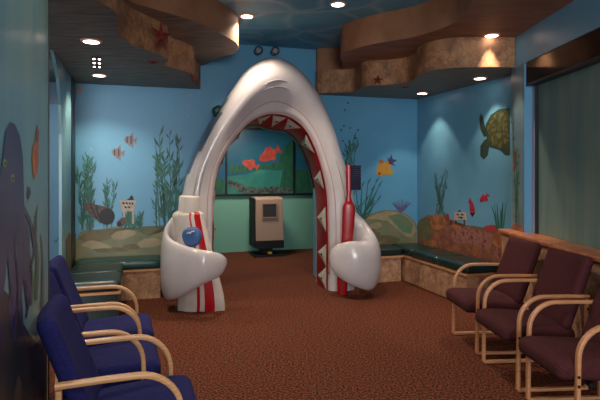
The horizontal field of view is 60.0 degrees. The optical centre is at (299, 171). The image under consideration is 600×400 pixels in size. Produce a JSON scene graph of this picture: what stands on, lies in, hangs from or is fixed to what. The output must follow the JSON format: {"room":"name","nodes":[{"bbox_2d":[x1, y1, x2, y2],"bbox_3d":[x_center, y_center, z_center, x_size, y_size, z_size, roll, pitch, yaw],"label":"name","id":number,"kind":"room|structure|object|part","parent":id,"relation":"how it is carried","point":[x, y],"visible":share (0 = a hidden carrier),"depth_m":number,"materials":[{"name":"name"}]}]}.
{"room":"dental clinic","nodes":[
{"label":"dental clinic","id":0,"kind":"room"},
{"bbox_2d":[0,0,47,399],"bbox_3d":[-0.602,-0.108,0.167,0.124,3.416,5.663,0,0,-17],"label":"wall","id":1,"kind":"structure","parent":0,"point":[23,23],"depth_m":2.21,"materials":[{"name":"paint"}]},
{"bbox_2d":[48,0,48,399],"bbox_3d":[-1.458,0.225,2.877,0.129,2.750,0.019,0,0,-18],"label":"trim","id":2,"kind":"structure","parent":1,"relation":"attached to","point":[48,0],"depth_m":2.89,"materials":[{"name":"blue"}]},
{"bbox_2d":[49,82,58,260],"bbox_3d":[-2.706,-0.105,4.242,0.880,3.410,5.100,0,0,-17],"label":"wall","id":3,"kind":"structure","parent":0,"point":[53,100],"depth_m":6.67,"materials":[{"name":"blue paint"}]},
{"bbox_2d":[50,50,75,270],"bbox_3d":[-2.352,0.189,4.931,0.034,4.014,4.802,0,0,-17],"label":"wall","id":4,"kind":"structure","parent":0,"point":[63,78],"depth_m":5.68,"materials":[{"name":"paint"}]},
{"bbox_2d":[71,77,74,268],"bbox_3d":[-2.806,0.225,6.433,0.017,2.750,0.340,0,0,-17],"label":"trim","id":5,"kind":"structure","parent":4,"relation":"attached to","point":[72,78],"depth_m":6.29,"materials":[{"name":"black"}]},
{"bbox_2d":[49,0,200,88],"bbox_3d":[-1.101,-1.272,2.178,2.500,0.418,9.799,0,0,-17],"label":"ceiling","id":6,"kind":"structure","parent":0,"point":[135,49],"depth_m":5.00,"materials":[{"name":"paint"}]},
{"bbox_2d":[80,38,101,44],"bbox_3d":[-1.830,-1.141,4.560,0.184,0.018,0.184,0,0,0],"label":"recessed light","id":7,"kind":"object","parent":6,"relation":"in","point":[92,41],"visible":1,"depth_m":4.53,"materials":[{"name":"white"}]},
{"bbox_2d":[92,57,100,67],"bbox_3d":[-2.130,-1.142,5.450,0.090,0.016,0.540,0,0,-21],"label":"recessed light","id":8,"kind":"object","parent":6,"relation":"in","point":[96,61],"visible":1,"depth_m":5.42,"materials":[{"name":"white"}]},
{"bbox_2d":[91,73,106,76],"bbox_3d":[-2.380,-1.141,6.160,0.184,0.018,0.184,0,0,0],"label":"recessed light","id":9,"kind":"object","parent":6,"relation":"in","point":[94,74],"visible":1,"depth_m":6.12,"materials":[{"name":"white"}]},
{"bbox_2d":[76,44,416,289],"bbox_3d":[-0.453,-0.073,7.695,5.345,3.490,0.348,0,0,-17],"label":"wall","id":10,"kind":"structure","parent":0,"point":[136,146],"depth_m":7.10,"materials":[{"name":"blue paint"}]},
{"bbox_2d":[254,46,262,54],"bbox_3d":[-0.596,-1.724,7.399,0.120,0.120,0.144,0,0,-18],"label":"wall spotlight","id":11,"kind":"object","parent":10,"relation":"attached to","point":[258,50],"visible":1,"depth_m":7.35,"materials":[{"name":"silver metal"}]},
{"bbox_2d":[270,46,279,55],"bbox_3d":[-0.362,-1.733,7.473,0.120,0.120,0.144,0,0,-17],"label":"wall spotlight","id":12,"kind":"object","parent":10,"relation":"attached to","point":[275,50],"visible":1,"depth_m":7.42,"materials":[{"name":"silver metal"}]},
{"bbox_2d":[214,195,312,252],"bbox_3d":[-1.067,0.150,10.551,5.000,2.900,0.150,0,0,-17],"label":"wall","id":13,"kind":"structure","parent":0,"point":[231,213],"depth_m":10.47,"materials":[{"name":"green paint"}]},
{"bbox_2d":[215,127,312,196],"bbox_3d":[-0.912,-0.209,10.490,3.116,1.383,0.050,0,0,-17],"label":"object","id":14,"kind":"structure","parent":13,"relation":"in","point":[262,162],"depth_m":10.54,"materials":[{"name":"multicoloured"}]},
{"bbox_3d":[-0.919,-0.209,10.503,3.091,1.303,0.019,0,0,-17],"label":"glass panel","id":15,"kind":"part","parent":14,"relation":"part of","materials":[{"name":"glass"}]},
{"bbox_2d":[49,248,596,399],"bbox_3d":[0.000,1.600,5.500,16.000,0.001,16.000,0,0,0],"label":"floor","id":16,"kind":"structure","parent":0,"point":[279,334],"depth_m":4.82,"materials":[{"name":"carpet"}]},
{"bbox_2d":[70,263,122,319],"bbox_3d":[-2.284,1.352,5.796,0.570,0.496,1.165,0,0,-17],"label":"bench","id":17,"kind":"object","parent":16,"relation":"on","point":[84,275],"visible":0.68,"depth_m":5.34,"materials":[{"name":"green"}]},
{"bbox_2d":[70,263,122,273],"bbox_3d":[-2.372,1.162,6.074,0.570,0.117,0.579,0,0,-17],"label":"cushion","id":18,"kind":"object","parent":17,"relation":"on","point":[102,267],"depth_m":6.00,"materials":[{"name":"green leather"}]},
{"bbox_2d":[71,271,121,292],"bbox_3d":[-2.196,1.162,5.516,0.570,0.117,0.579,0,0,-17],"label":"cushion","id":19,"kind":"object","parent":17,"relation":"on","point":[85,279],"depth_m":5.35,"materials":[{"name":"green leather"}]},
{"bbox_2d":[49,255,153,346],"bbox_3d":[-1.469,1.114,3.833,0.735,0.965,0.614,0,0,-19],"label":"chair","id":20,"kind":"object","parent":16,"relation":"on","point":[58,265],"visible":0.45,"depth_m":3.80,"materials":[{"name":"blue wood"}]},
{"bbox_3d":[-1.688,0.906,3.757,0.108,0.570,0.530,-21,7,-18],"label":"backrest","id":21,"kind":"part","parent":20,"relation":"part of","materials":[{"name":"blue fabric"}]},
{"bbox_3d":[-1.369,1.238,3.566,0.551,0.681,0.036,0,0,-19],"label":"armrest","id":22,"kind":"part","parent":20,"relation":"part of","materials":[{"name":"brown wood"}]},
{"bbox_3d":[-1.554,1.238,4.105,0.551,0.681,0.036,0,0,-19],"label":"armrest","id":23,"kind":"part","parent":20,"relation":"part of","materials":[{"name":"brown wood"}]},
{"bbox_3d":[-1.391,1.191,3.859,0.570,0.162,0.530,0,0,-19],"label":"seat","id":24,"kind":"part","parent":20,"relation":"part of","materials":[{"name":"blue fabric"}]},
{"bbox_2d":[47,271,160,399],"bbox_3d":[-1.249,1.114,3.198,0.735,0.965,0.614,0,0,-19],"label":"chair","id":25,"kind":"object","parent":16,"relation":"on","point":[133,355],"visible":0.23,"depth_m":3.13,"materials":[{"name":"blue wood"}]},
{"bbox_3d":[-1.395,1.251,2.846,0.026,0.638,0.036,0,0,-19],"label":"leg","id":26,"kind":"part","parent":25,"relation":"part of","materials":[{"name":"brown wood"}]},
{"bbox_3d":[-1.468,0.906,3.122,0.108,0.570,0.530,-21,7,-18],"label":"backrest","id":27,"kind":"part","parent":25,"relation":"part of","materials":[{"name":"blue fabric"}]},
{"bbox_3d":[-1.334,1.238,3.470,0.551,0.681,0.036,0,0,-19],"label":"armrest","id":28,"kind":"part","parent":25,"relation":"part of","materials":[{"name":"brown wood"}]},
{"bbox_3d":[-1.171,1.191,3.224,0.570,0.162,0.530,0,0,-19],"label":"seat","id":29,"kind":"part","parent":25,"relation":"part of","materials":[{"name":"blue fabric"}]},
{"bbox_3d":[-1.149,1.238,2.931,0.551,0.681,0.036,0,0,-19],"label":"armrest","id":30,"kind":"part","parent":25,"relation":"part of","materials":[{"name":"brown wood"}]},
{"bbox_2d":[36,294,196,399],"bbox_3d":[-0.884,1.114,2.573,0.735,0.965,0.614,0,0,-19],"label":"chair","id":31,"kind":"object","parent":16,"relation":"on","point":[58,329],"visible":1,"depth_m":2.52,"materials":[{"name":"blue fabric"}]},
{"bbox_3d":[-1.030,1.251,2.221,0.026,0.638,0.036,0,0,-19],"label":"leg","id":32,"kind":"part","parent":31,"relation":"part of","materials":[{"name":"brown wood"}]},
{"bbox_3d":[-1.103,0.906,2.497,0.108,0.570,0.530,-21,7,-18],"label":"backrest","id":33,"kind":"part","parent":31,"relation":"part of","materials":[{"name":"blue fabric"}]},
{"bbox_3d":[-0.784,1.238,2.306,0.551,0.681,0.036,0,0,-19],"label":"armrest","id":34,"kind":"part","parent":31,"relation":"part of","materials":[{"name":"brown wood"}]},
{"bbox_3d":[-0.969,1.238,2.845,0.551,0.681,0.036,0,0,-19],"label":"armrest","id":35,"kind":"part","parent":31,"relation":"part of","materials":[{"name":"brown wood"}]},
{"bbox_3d":[-0.806,1.191,2.599,0.570,0.162,0.530,0,0,-19],"label":"seat","id":36,"kind":"part","parent":31,"relation":"part of","materials":[{"name":"blue fabric"}]},
{"bbox_2d":[74,255,159,300],"bbox_3d":[-2.313,1.352,6.669,1.044,0.496,0.483,0,0,-17],"label":"bench","id":37,"kind":"object","parent":16,"relation":"on","point":[141,273],"visible":0.56,"depth_m":6.54,"materials":[{"name":"stone"}]},
{"bbox_2d":[74,255,159,269],"bbox_3d":[-2.312,1.162,6.667,1.044,0.117,0.480,0,0,-17],"label":"cushion","id":38,"kind":"object","parent":37,"relation":"on","point":[138,262],"depth_m":6.55,"materials":[{"name":"green leather"}]},
{"bbox_2d":[172,195,224,311],"bbox_3d":[-1.173,0.939,5.986,0.605,1.335,0.349,0,0,0],"label":"toothpaste tube","id":39,"kind":"object","parent":16,"relation":"on","point":[189,222],"visible":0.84,"depth_m":5.92,"materials":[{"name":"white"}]},
{"bbox_2d":[249,196,284,257],"bbox_3d":[-0.639,1.040,10.023,0.590,1.120,0.535,0,0,-18],"label":"kiosk","id":40,"kind":"object","parent":16,"relation":"on","point":[266,233],"visible":1,"depth_m":9.83,"materials":[{"name":"beige plastic"}]},
{"bbox_3d":[-0.914,0.960,9.970,0.024,0.920,0.450,0,0,-18],"label":"panel","id":41,"kind":"part","parent":40,"relation":"part of","materials":[{"name":"black plastic"}]},
{"bbox_3d":[-0.637,1.371,10.032,0.540,0.138,0.500,0,0,-17],"label":"panel","id":42,"kind":"part","parent":40,"relation":"part of","materials":[{"name":"black"}]},
{"bbox_2d":[160,57,380,299],"bbox_3d":[-0.327,0.038,6.596,2.817,3.124,1.428,0,0,-18],"label":"archway","id":43,"kind":"object","parent":16,"relation":"on","point":[273,94],"visible":0.94,"depth_m":6.59,"materials":[{"name":"white plastic"}]},
{"bbox_2d":[337,165,360,294],"bbox_3d":[0.642,0.755,6.820,0.309,1.690,0.100,0,0,0],"label":"toothbrush","id":44,"kind":"object","parent":16,"relation":"on","point":[353,177],"visible":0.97,"depth_m":6.78,"materials":[{"name":"red plastic"}]},
{"bbox_2d":[378,244,402,282],"bbox_3d":[1.157,1.352,7.762,0.599,0.496,0.483,0,0,-17],"label":"bench","id":45,"kind":"object","parent":16,"relation":"on","point":[391,255],"visible":0.46,"depth_m":7.59,"materials":[{"name":"stone"}]},
{"bbox_2d":[379,244,401,255],"bbox_3d":[1.157,1.162,7.761,0.599,0.117,0.480,0,0,-17],"label":"cushion","id":46,"kind":"object","parent":45,"relation":"on","point":[386,250],"depth_m":7.59,"materials":[{"name":"green leather"}]},
{"bbox_2d":[391,243,498,297],"bbox_3d":[1.914,1.352,7.214,0.490,0.496,1.985,0,0,-17],"label":"bench","id":47,"kind":"object","parent":16,"relation":"on","point":[433,269],"visible":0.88,"depth_m":6.87,"materials":[{"name":"stone"}]},
{"bbox_2d":[391,243,437,255],"bbox_3d":[1.715,1.162,7.846,0.490,0.117,0.657,0,0,-17],"label":"cushion","id":48,"kind":"object","parent":47,"relation":"on","point":[407,248],"depth_m":7.67,"materials":[{"name":"green leather"}]},
{"bbox_2d":[411,249,464,263],"bbox_3d":[1.914,1.162,7.213,0.490,0.117,0.657,0,0,-17],"label":"cushion","id":49,"kind":"object","parent":47,"relation":"on","point":[426,256],"depth_m":7.13,"materials":[{"name":"green leather"}]},
{"bbox_2d":[437,256,498,273],"bbox_3d":[2.114,1.162,6.581,0.490,0.117,0.657,0,0,-17],"label":"cushion","id":50,"kind":"object","parent":47,"relation":"on","point":[448,263],"depth_m":6.43,"materials":[{"name":"green leather"}]},
{"bbox_2d":[446,236,541,354],"bbox_3d":[1.798,1.114,4.848,0.735,0.965,0.614,0,0,-4],"label":"chair","id":51,"kind":"object","parent":16,"relation":"on","point":[520,256],"visible":0.87,"depth_m":4.71,"materials":[{"name":"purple fabric"}]},
{"bbox_3d":[1.774,1.585,5.132,0.526,0.024,0.036,0,0,-4],"label":"floor rail","id":52,"kind":"part","parent":51,"relation":"part of","materials":[{"name":"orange wood"}]},
{"bbox_3d":[1.771,1.238,5.132,0.551,0.681,0.036,0,0,-4],"label":"armrest","id":53,"kind":"part","parent":51,"relation":"part of","materials":[{"name":"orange wood"}]},
{"bbox_3d":[1.716,1.191,4.842,0.570,0.162,0.530,0,0,-4],"label":"seat","id":54,"kind":"part","parent":51,"relation":"part of","materials":[{"name":"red fabric"}]},
{"bbox_3d":[1.811,1.585,4.563,0.526,0.024,0.036,0,0,-4],"label":"floor rail","id":55,"kind":"part","parent":51,"relation":"part of","materials":[{"name":"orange wood"}]},
{"bbox_3d":[1.809,1.238,4.563,0.551,0.681,0.036,0,0,-4],"label":"armrest","id":56,"kind":"part","parent":51,"relation":"part of","materials":[{"name":"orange wood"}]},
{"bbox_3d":[2.029,0.906,4.863,0.108,0.570,0.530,20,-1,-4],"label":"backrest","id":57,"kind":"part","parent":51,"relation":"part of","materials":[{"name":"red fabric"}]},
{"bbox_2d":[475,248,593,392],"bbox_3d":[1.827,1.114,4.083,0.735,0.965,0.614,0,0,-5],"label":"chair","id":58,"kind":"object","parent":16,"relation":"on","point":[564,275],"visible":0.87,"depth_m":3.95,"materials":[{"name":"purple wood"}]},
{"bbox_3d":[1.797,1.585,4.367,0.526,0.024,0.036,0,0,-5],"label":"floor rail","id":59,"kind":"part","parent":58,"relation":"part of","materials":[{"name":"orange wood"}]},
{"bbox_3d":[1.795,1.238,4.366,0.551,0.681,0.036,0,0,-5],"label":"armrest","id":60,"kind":"part","parent":58,"relation":"part of","materials":[{"name":"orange wood"}]},
{"bbox_3d":[1.745,1.191,4.076,0.570,0.162,0.530,0,0,-5],"label":"seat","id":61,"kind":"part","parent":58,"relation":"part of","materials":[{"name":"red fabric"}]},
{"bbox_3d":[1.847,1.585,3.799,0.526,0.024,0.036,0,0,-5],"label":"floor rail","id":62,"kind":"part","parent":58,"relation":"part of","materials":[{"name":"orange wood"}]},
{"bbox_3d":[1.844,1.238,3.799,0.551,0.681,0.036,0,0,-5],"label":"armrest","id":63,"kind":"part","parent":58,"relation":"part of","materials":[{"name":"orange wood"}]},
{"bbox_3d":[2.058,0.906,4.103,0.108,0.570,0.530,20,-2,-5],"label":"backrest","id":64,"kind":"part","parent":58,"relation":"part of","materials":[{"name":"red fabric"}]},
{"bbox_3d":[2.104,1.251,3.821,0.026,0.638,0.036,0,0,-5],"label":"leg","id":65,"kind":"part","parent":58,"relation":"part of","materials":[{"name":"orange wood"}]},
{"bbox_2d":[519,284,599,399],"bbox_3d":[1.878,1.114,3.358,0.735,0.965,0.614,0,0,-4],"label":"chair","id":66,"kind":"object","parent":16,"relation":"on","point":[566,358],"visible":1,"depth_m":3.31,"materials":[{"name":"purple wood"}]},
{"bbox_3d":[1.796,1.191,3.352,0.570,0.162,0.530,0,0,-4],"label":"seat","id":67,"kind":"part","parent":66,"relation":"part of","materials":[{"name":"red fabric"}]},
{"bbox_3d":[1.853,1.585,3.642,0.526,0.024,0.036,0,0,-4],"label":"floor rail","id":68,"kind":"part","parent":66,"relation":"part of","materials":[{"name":"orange wood"}]},
{"bbox_3d":[1.889,1.238,3.073,0.551,0.681,0.036,0,0,-4],"label":"armrest","id":69,"kind":"part","parent":66,"relation":"part of","materials":[{"name":"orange wood"}]},
{"bbox_3d":[1.880,1.270,3.358,0.370,0.034,0.534,0,0,-4],"label":"cross rail","id":70,"kind":"part","parent":66,"relation":"part of","materials":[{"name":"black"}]},
{"bbox_3d":[2.109,0.906,3.373,0.108,0.570,0.530,20,-1,-4],"label":"backrest","id":71,"kind":"part","parent":66,"relation":"part of","materials":[{"name":"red fabric"}]},
{"bbox_3d":[2.111,1.251,3.659,0.026,0.638,0.036,0,0,-4],"label":"leg","id":72,"kind":"part","parent":66,"relation":"part of","materials":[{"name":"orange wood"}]},
{"bbox_2d":[218,0,429,49],"bbox_3d":[0.000,-1.870,5.500,16.000,0.100,16.000,0,0,0],"label":"ceiling","id":73,"kind":"structure","parent":0,"point":[300,24],"depth_m":6.17,"materials":[{"name":"blue paint"},{"name":"plaster"}]},
{"bbox_2d":[239,13,254,18],"bbox_3d":[-0.618,-1.811,6.060,0.184,0.018,0.184,0,0,0],"label":"recessed light","id":74,"kind":"object","parent":73,"relation":"in","point":[245,15],"visible":1,"depth_m":6.03,"materials":[{"name":"white"}]},
{"bbox_2d":[329,1,345,6],"bbox_3d":[0.410,-1.811,5.630,0.184,0.018,0.184,0,0,0],"label":"recessed light","id":75,"kind":"object","parent":73,"relation":"in","point":[335,3],"visible":1,"depth_m":5.60,"materials":[{"name":"white"}]},
{"bbox_2d":[123,0,573,70],"bbox_3d":[-0.635,-1.649,2.672,6.281,0.339,11.156,0,0,0],"label":"ceiling","id":76,"kind":"structure","parent":0,"point":[395,34],"depth_m":5.57,"materials":[{"name":"brown paint"}]},
{"bbox_2d":[483,33,500,37],"bbox_3d":[2.070,-1.471,5.620,0.184,0.018,0.184,0,0,0],"label":"recessed light","id":77,"kind":"object","parent":76,"relation":"in","point":[489,35],"visible":1,"depth_m":5.59,"materials":[{"name":"white"}]},
{"bbox_2d":[316,37,514,98],"bbox_3d":[1.417,-1.288,6.765,1.737,0.386,2.565,0,0,-18],"label":"ceiling","id":78,"kind":"structure","parent":0,"point":[440,66],"depth_m":6.46,"materials":[{"name":"brown paint"}]},
{"bbox_2d":[472,77,487,79],"bbox_3d":[2.200,-1.141,6.360,0.184,0.018,0.184,0,0,0],"label":"recessed light","id":79,"kind":"object","parent":78,"relation":"in","point":[474,78],"visible":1,"depth_m":6.32,"materials":[{"name":"white"}]},
{"bbox_2d":[417,71,510,262],"bbox_3d":[2.372,-0.109,7.118,0.304,3.418,2.493,0,0,-18],"label":"wall","id":80,"kind":"structure","parent":0,"point":[464,134],"depth_m":7.04,"materials":[{"name":"blue paint"}]},
{"bbox_2d":[502,234,599,337],"bbox_3d":[2.470,1.143,2.025,0.400,0.915,7.650,0,0,0],"label":"wall","id":81,"kind":"structure","parent":0,"point":[593,282],"depth_m":4.22,"materials":[{"name":"stone"}]},
{"bbox_2d":[498,229,599,262],"bbox_3d":[2.368,0.661,2.040,0.265,0.043,7.680,0,0,0],"label":"window sill","id":82,"kind":"structure","parent":81,"relation":"on","point":[547,241],"depth_m":4.68,"materials":[{"name":"wood"}]},
{"bbox_2d":[510,0,599,232],"bbox_3d":[2.518,-0.108,2.027,0.305,3.417,7.654,0,0,0],"label":"wall","id":83,"kind":"structure","parent":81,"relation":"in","point":[578,18],"depth_m":5.49,"materials":[{"name":"paint"}]},
{"bbox_2d":[526,28,599,248],"bbox_3d":[2.465,-0.255,1.895,0.170,1.786,7.190,0,0,0],"label":"window","id":84,"kind":"structure","parent":83,"relation":"attached to","point":[565,80],"depth_m":4.78,"materials":[{"name":"grey"}]},
{"bbox_3d":[2.502,-0.131,1.895,0.095,1.538,7.190,0,0,0],"label":"frame","id":85,"kind":"part","parent":84,"relation":"part of","materials":[{"name":"grey"}]},
{"bbox_3d":[2.435,-0.915,1.885,0.110,0.026,7.170,0,0,0],"label":"transom rail","id":86,"kind":"part","parent":84,"relation":"part of","materials":[{"name":"black wood"}]},
{"bbox_3d":[2.391,-1.039,1.885,0.018,0.218,7.170,0,0,0],"label":"transom panel","id":87,"kind":"part","parent":84,"relation":"part of","materials":[{"name":"clear glass"}]},
{"bbox_2d":[539,63,599,248],"bbox_3d":[2.475,-0.131,1.842,0.010,1.538,7.084,0,0,0],"label":"blind","id":88,"kind":"object","parent":83,"relation":"attached to","point":[569,103],"depth_m":4.73,"materials":[{"name":"grey fabric"}]}
]}

